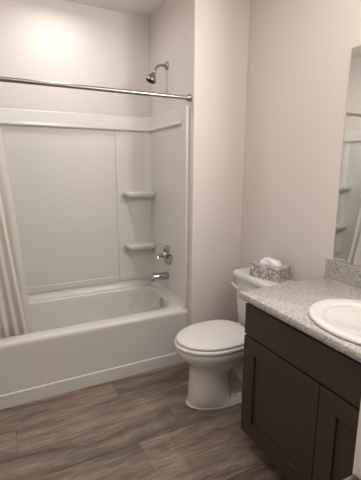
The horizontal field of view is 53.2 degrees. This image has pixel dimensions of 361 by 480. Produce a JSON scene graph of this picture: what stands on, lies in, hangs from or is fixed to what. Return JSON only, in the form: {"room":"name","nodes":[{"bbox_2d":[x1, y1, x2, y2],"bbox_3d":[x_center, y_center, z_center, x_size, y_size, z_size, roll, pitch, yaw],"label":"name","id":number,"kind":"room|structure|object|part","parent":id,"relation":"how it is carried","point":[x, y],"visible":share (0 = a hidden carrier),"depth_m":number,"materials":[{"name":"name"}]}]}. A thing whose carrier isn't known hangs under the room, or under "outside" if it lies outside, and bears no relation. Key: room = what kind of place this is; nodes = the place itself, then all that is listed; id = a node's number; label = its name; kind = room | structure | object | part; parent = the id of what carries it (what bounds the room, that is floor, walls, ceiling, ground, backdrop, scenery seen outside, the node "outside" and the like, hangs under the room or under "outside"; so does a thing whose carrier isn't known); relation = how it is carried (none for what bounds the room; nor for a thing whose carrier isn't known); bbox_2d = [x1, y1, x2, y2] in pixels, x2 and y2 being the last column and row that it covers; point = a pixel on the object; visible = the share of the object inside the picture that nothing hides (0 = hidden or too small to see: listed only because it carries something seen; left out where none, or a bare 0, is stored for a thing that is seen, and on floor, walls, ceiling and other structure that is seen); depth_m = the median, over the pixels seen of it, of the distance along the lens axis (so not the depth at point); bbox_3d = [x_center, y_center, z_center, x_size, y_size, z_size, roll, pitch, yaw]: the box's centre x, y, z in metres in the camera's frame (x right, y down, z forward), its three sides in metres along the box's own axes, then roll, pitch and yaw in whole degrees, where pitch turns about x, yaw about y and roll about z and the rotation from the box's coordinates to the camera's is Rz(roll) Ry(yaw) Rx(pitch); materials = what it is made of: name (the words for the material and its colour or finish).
{"room":"bathroom","nodes":[
{"label":"bathroom","id":0,"kind":"room"},
{"bbox_2d":[0,127,32,332],"bbox_3d":[-1.111,-0.035,2.029,0.448,1.558,0.223,-5,13,-26],"label":"liner","id":1,"kind":"object","parent":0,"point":[5,186],"visible":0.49,"depth_m":2.09,"materials":[{"name":"fabric"}]},
{"bbox_2d":[0,0,149,116],"bbox_3d":[-0.817,-0.433,2.824,2.040,2.670,0.100,-5,13,-26],"label":"wall","id":2,"kind":"structure","parent":0,"point":[61,41],"depth_m":2.61,"materials":[{"name":"white paint"}]},
{"bbox_2d":[0,105,189,301],"bbox_3d":[-0.778,-0.211,2.436,1.524,1.344,0.691,-5,13,-26],"label":"tub surround","id":3,"kind":"object","parent":2,"relation":"attached to","point":[97,198],"visible":0.95,"depth_m":2.78,"materials":[{"name":"white plastic"}]},
{"bbox_3d":[-0.930,-0.271,2.735,1.524,1.344,0.010,-5,13,-26],"label":"panel","id":4,"kind":"part","parent":3,"relation":"part of","materials":[{"name":"white plastic"}]},
{"bbox_2d":[123,191,154,197],"bbox_3d":[-0.337,-0.369,2.937,0.242,0.052,0.112,-5,13,-26],"label":"shelf","id":5,"kind":"object","parent":3,"relation":"attached to","point":[126,194],"depth_m":2.90,"materials":[{"name":"white plastic"}]},
{"bbox_2d":[125,242,154,250],"bbox_3d":[-0.336,0.055,3.023,0.234,0.052,0.112,-5,13,-26],"label":"shelf","id":6,"kind":"object","parent":3,"relation":"attached to","point":[129,246],"depth_m":3.01,"materials":[{"name":"white plastic"}]},
{"bbox_2d":[150,272,168,281],"bbox_3d":[-0.164,0.285,2.825,0.141,0.076,0.062,-5,13,-26],"label":"tub spout","id":7,"kind":"object","parent":3,"relation":"attached to","point":[164,275],"visible":1,"depth_m":2.80,"materials":[{"name":"silver metal"}]},
{"bbox_2d":[156,245,171,264],"bbox_3d":[-0.147,0.123,2.795,0.110,0.160,0.160,-5,13,-26],"label":"shower valve","id":8,"kind":"object","parent":3,"relation":"attached to","point":[166,254],"visible":1,"depth_m":2.78,"materials":[{"name":"silver metal"}]},
{"bbox_3d":[-0.134,0.118,2.801,0.050,0.060,0.060,-5,13,-26],"label":"handle","id":9,"kind":"part","parent":8,"relation":"part of","materials":[{"name":"silver metal"}]},
{"bbox_3d":[-0.098,-0.272,2.760,0.012,1.343,0.670,-5,13,-26],"label":"panel","id":10,"kind":"part","parent":3,"relation":"part of","materials":[{"name":"white plastic"}]},
{"bbox_2d":[64,0,166,17],"bbox_3d":[0.070,-1.387,0.950,1.940,0.060,3.645,-5,13,-26],"label":"ceiling","id":11,"kind":"structure","parent":0,"point":[145,8],"depth_m":2.59,"materials":[{"name":"white paint"}]},
{"bbox_2d":[0,362,288,479],"bbox_3d":[0.059,1.173,1.458,1.940,0.060,3.645,-5,13,-26],"label":"floor","id":12,"kind":"structure","parent":0,"point":[142,426],"depth_m":1.92,"materials":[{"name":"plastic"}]},
{"bbox_2d":[0,278,187,409],"bbox_3d":[-0.780,0.674,2.608,1.524,0.462,0.696,-5,13,-26],"label":"bathtub","id":13,"kind":"object","parent":12,"relation":"on","point":[85,336],"visible":0.95,"depth_m":2.44,"materials":[{"name":"white ceramic"}]},
{"bbox_3d":[-0.147,0.494,2.865,0.034,0.071,0.072,-5,13,-26],"label":"overflow plate","id":14,"kind":"part","parent":13,"relation":"part of","materials":[{"name":"silver metal"}]},
{"bbox_2d":[174,267,295,409],"bbox_3d":[0.296,0.608,2.236,0.715,0.745,0.414,-5,13,-26],"label":"toilet","id":15,"kind":"object","parent":12,"relation":"on","point":[213,350],"visible":0.68,"depth_m":2.13,"materials":[{"name":"white ceramic"}]},
{"bbox_3d":[0.184,0.597,2.177,0.465,0.024,0.380,-5,13,-26],"label":"seat","id":16,"kind":"part","parent":15,"relation":"part of","materials":[{"name":"white plastic"}]},
{"bbox_3d":[0.193,0.570,2.176,0.459,0.025,0.362,-5,13,-26],"label":"lid","id":17,"kind":"part","parent":15,"relation":"part of","materials":[{"name":"white plastic"}]},
{"bbox_3d":[0.363,0.305,2.386,0.033,0.044,0.055,-5,13,-26],"label":"flush lever","id":18,"kind":"part","parent":15,"relation":"part of","materials":[{"name":"white plastic"}]},
{"bbox_3d":[0.524,0.422,2.315,0.186,0.317,0.378,-5,13,-26],"label":"tank","id":19,"kind":"part","parent":15,"relation":"part of","materials":[{"name":"white ceramic"}]},
{"bbox_3d":[0.521,0.244,2.278,0.215,0.045,0.414,-5,13,-26],"label":"tank lid","id":20,"kind":"part","parent":15,"relation":"part of","materials":[{"name":"white ceramic"}]},
{"bbox_2d":[250,257,289,282],"bbox_3d":[0.547,0.167,2.212,0.112,0.131,0.214,-10,15,-42],"label":"tissue box","id":21,"kind":"object","parent":15,"relation":"on","point":[267,268],"visible":1,"depth_m":2.17,"materials":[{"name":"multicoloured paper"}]},
{"bbox_2d":[241,303,360,479],"bbox_3d":[0.758,0.727,1.515,0.539,0.797,0.929,-5,13,-26],"label":"vanity cabinet","id":22,"kind":"object","parent":12,"relation":"on","point":[301,395],"visible":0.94,"depth_m":1.46,"materials":[{"name":"brown wood"}]},
{"bbox_3d":[0.428,0.756,1.612,0.010,0.362,0.308,-5,13,-26],"label":"door panel","id":23,"kind":"part","parent":22,"relation":"part of","materials":[{"name":"brown wood"}]},
{"bbox_3d":[0.424,0.756,1.610,0.020,0.520,0.466,-5,13,-26],"label":"door","id":24,"kind":"part","parent":22,"relation":"part of","materials":[{"name":"brown wood"}]},
{"bbox_2d":[239,258,360,362],"bbox_3d":[0.753,0.272,1.419,0.582,0.132,0.956,-5,13,-26],"label":"countertop","id":25,"kind":"structure","parent":22,"relation":"on","point":[290,303],"depth_m":1.65,"materials":[{"name":"stone"}]},
{"bbox_2d":[308,298,360,344],"bbox_3d":[0.723,0.376,1.374,0.426,0.155,0.484,-5,13,-26],"label":"sink","id":26,"kind":"object","parent":25,"relation":"in","point":[340,317],"visible":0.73,"depth_m":1.41,"materials":[{"name":"white ceramic"}]},
{"bbox_3d":[0.527,0.456,1.343,0.020,0.152,0.921,-5,13,-26],"label":"drawer","id":27,"kind":"part","parent":22,"relation":"part of","materials":[{"name":"brown wood"}]},
{"bbox_3d":[0.631,0.838,1.204,0.020,0.520,0.450,-5,13,-26],"label":"door","id":28,"kind":"part","parent":22,"relation":"part of","materials":[{"name":"brown wood"}]},
{"bbox_3d":[0.635,0.838,1.206,0.010,0.362,0.292,-5,13,-26],"label":"door panel","id":29,"kind":"part","parent":22,"relation":"part of","materials":[{"name":"brown wood"}]},
{"bbox_2d":[343,474,359,479],"bbox_3d":[0.275,0.882,0.585,0.228,0.852,0.263,-5,13,-26],"label":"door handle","id":30,"kind":"object","parent":12,"relation":"on","point":[352,477],"visible":1,"depth_m":0.66,"materials":[{"name":"silver metal"}]},
{"bbox_2d":[149,0,249,325],"bbox_3d":[0.100,-0.427,2.812,0.411,2.550,0.745,-5,13,-26],"label":"wall","id":31,"kind":"structure","parent":0,"point":[204,44],"depth_m":2.45,"materials":[{"name":"white paint"}]},
{"bbox_2d":[146,61,168,83],"bbox_3d":[-0.170,-1.192,2.565,0.162,0.160,0.076,-5,13,-26],"label":"fitting","id":32,"kind":"object","parent":31,"relation":"attached to","point":[151,78],"visible":1,"depth_m":2.55,"materials":[{"name":"silver metal"}]},
{"bbox_3d":[-0.146,-1.224,2.567,0.102,0.060,0.019,-5,13,-26],"label":"arm","id":33,"kind":"part","parent":32,"relation":"part of","materials":[{"name":"silver metal"}]},
{"bbox_2d":[238,0,360,321],"bbox_3d":[0.977,-0.193,1.652,0.100,2.670,3.845,-5,13,-26],"label":"wall","id":34,"kind":"structure","parent":0,"point":[299,54],"depth_m":2.09,"materials":[{"name":"white paint"}]},
{"bbox_2d":[324,258,360,287],"bbox_3d":[1.004,0.232,1.538,0.020,0.098,0.955,-5,13,-26],"label":"backsplash","id":35,"kind":"structure","parent":34,"relation":"attached to","point":[350,274],"depth_m":1.85,"materials":[{"name":"stone"}]},
{"bbox_2d":[333,45,360,266],"bbox_3d":[1.016,-0.326,1.425,0.006,1.036,0.898,-5,13,-26],"label":"wall mirror","id":36,"kind":"object","parent":34,"relation":"attached to","point":[347,245],"visible":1,"depth_m":1.78,"materials":[{"name":"clear glass"}]},
{"bbox_2d":[352,403,360,479],"bbox_3d":[0.804,-0.017,0.763,1.020,2.550,0.118,-5,13,-26],"label":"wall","id":37,"kind":"structure","parent":0,"point":[357,458],"depth_m":0.66,"materials":[{"name":"white paint"}]},
{"bbox_3d":[-0.825,-0.013,0.712,0.100,2.670,3.745,-5,13,-26],"label":"wall","id":38,"kind":"structure","parent":0,"visible":0},
{"bbox_2d":[0,76,191,101],"bbox_3d":[-0.621,-0.851,1.991,1.528,0.050,0.050,-5,13,-26],"label":"curtain rod","id":39,"kind":"object","parent":38,"relation":"attached to","point":[188,98],"visible":1,"depth_m":2.04,"materials":[{"name":"silver metal"}]},
{"bbox_2d":[0,194,27,337],"bbox_3d":[-1.120,-0.071,1.982,0.436,1.566,0.204,-5,13,-26],"label":"shower curtain","id":40,"kind":"object","parent":39,"relation":"hanging from","point":[12,319],"visible":0.81,"depth_m":2.15,"materials":[{"name":"fabric"}]}
]}

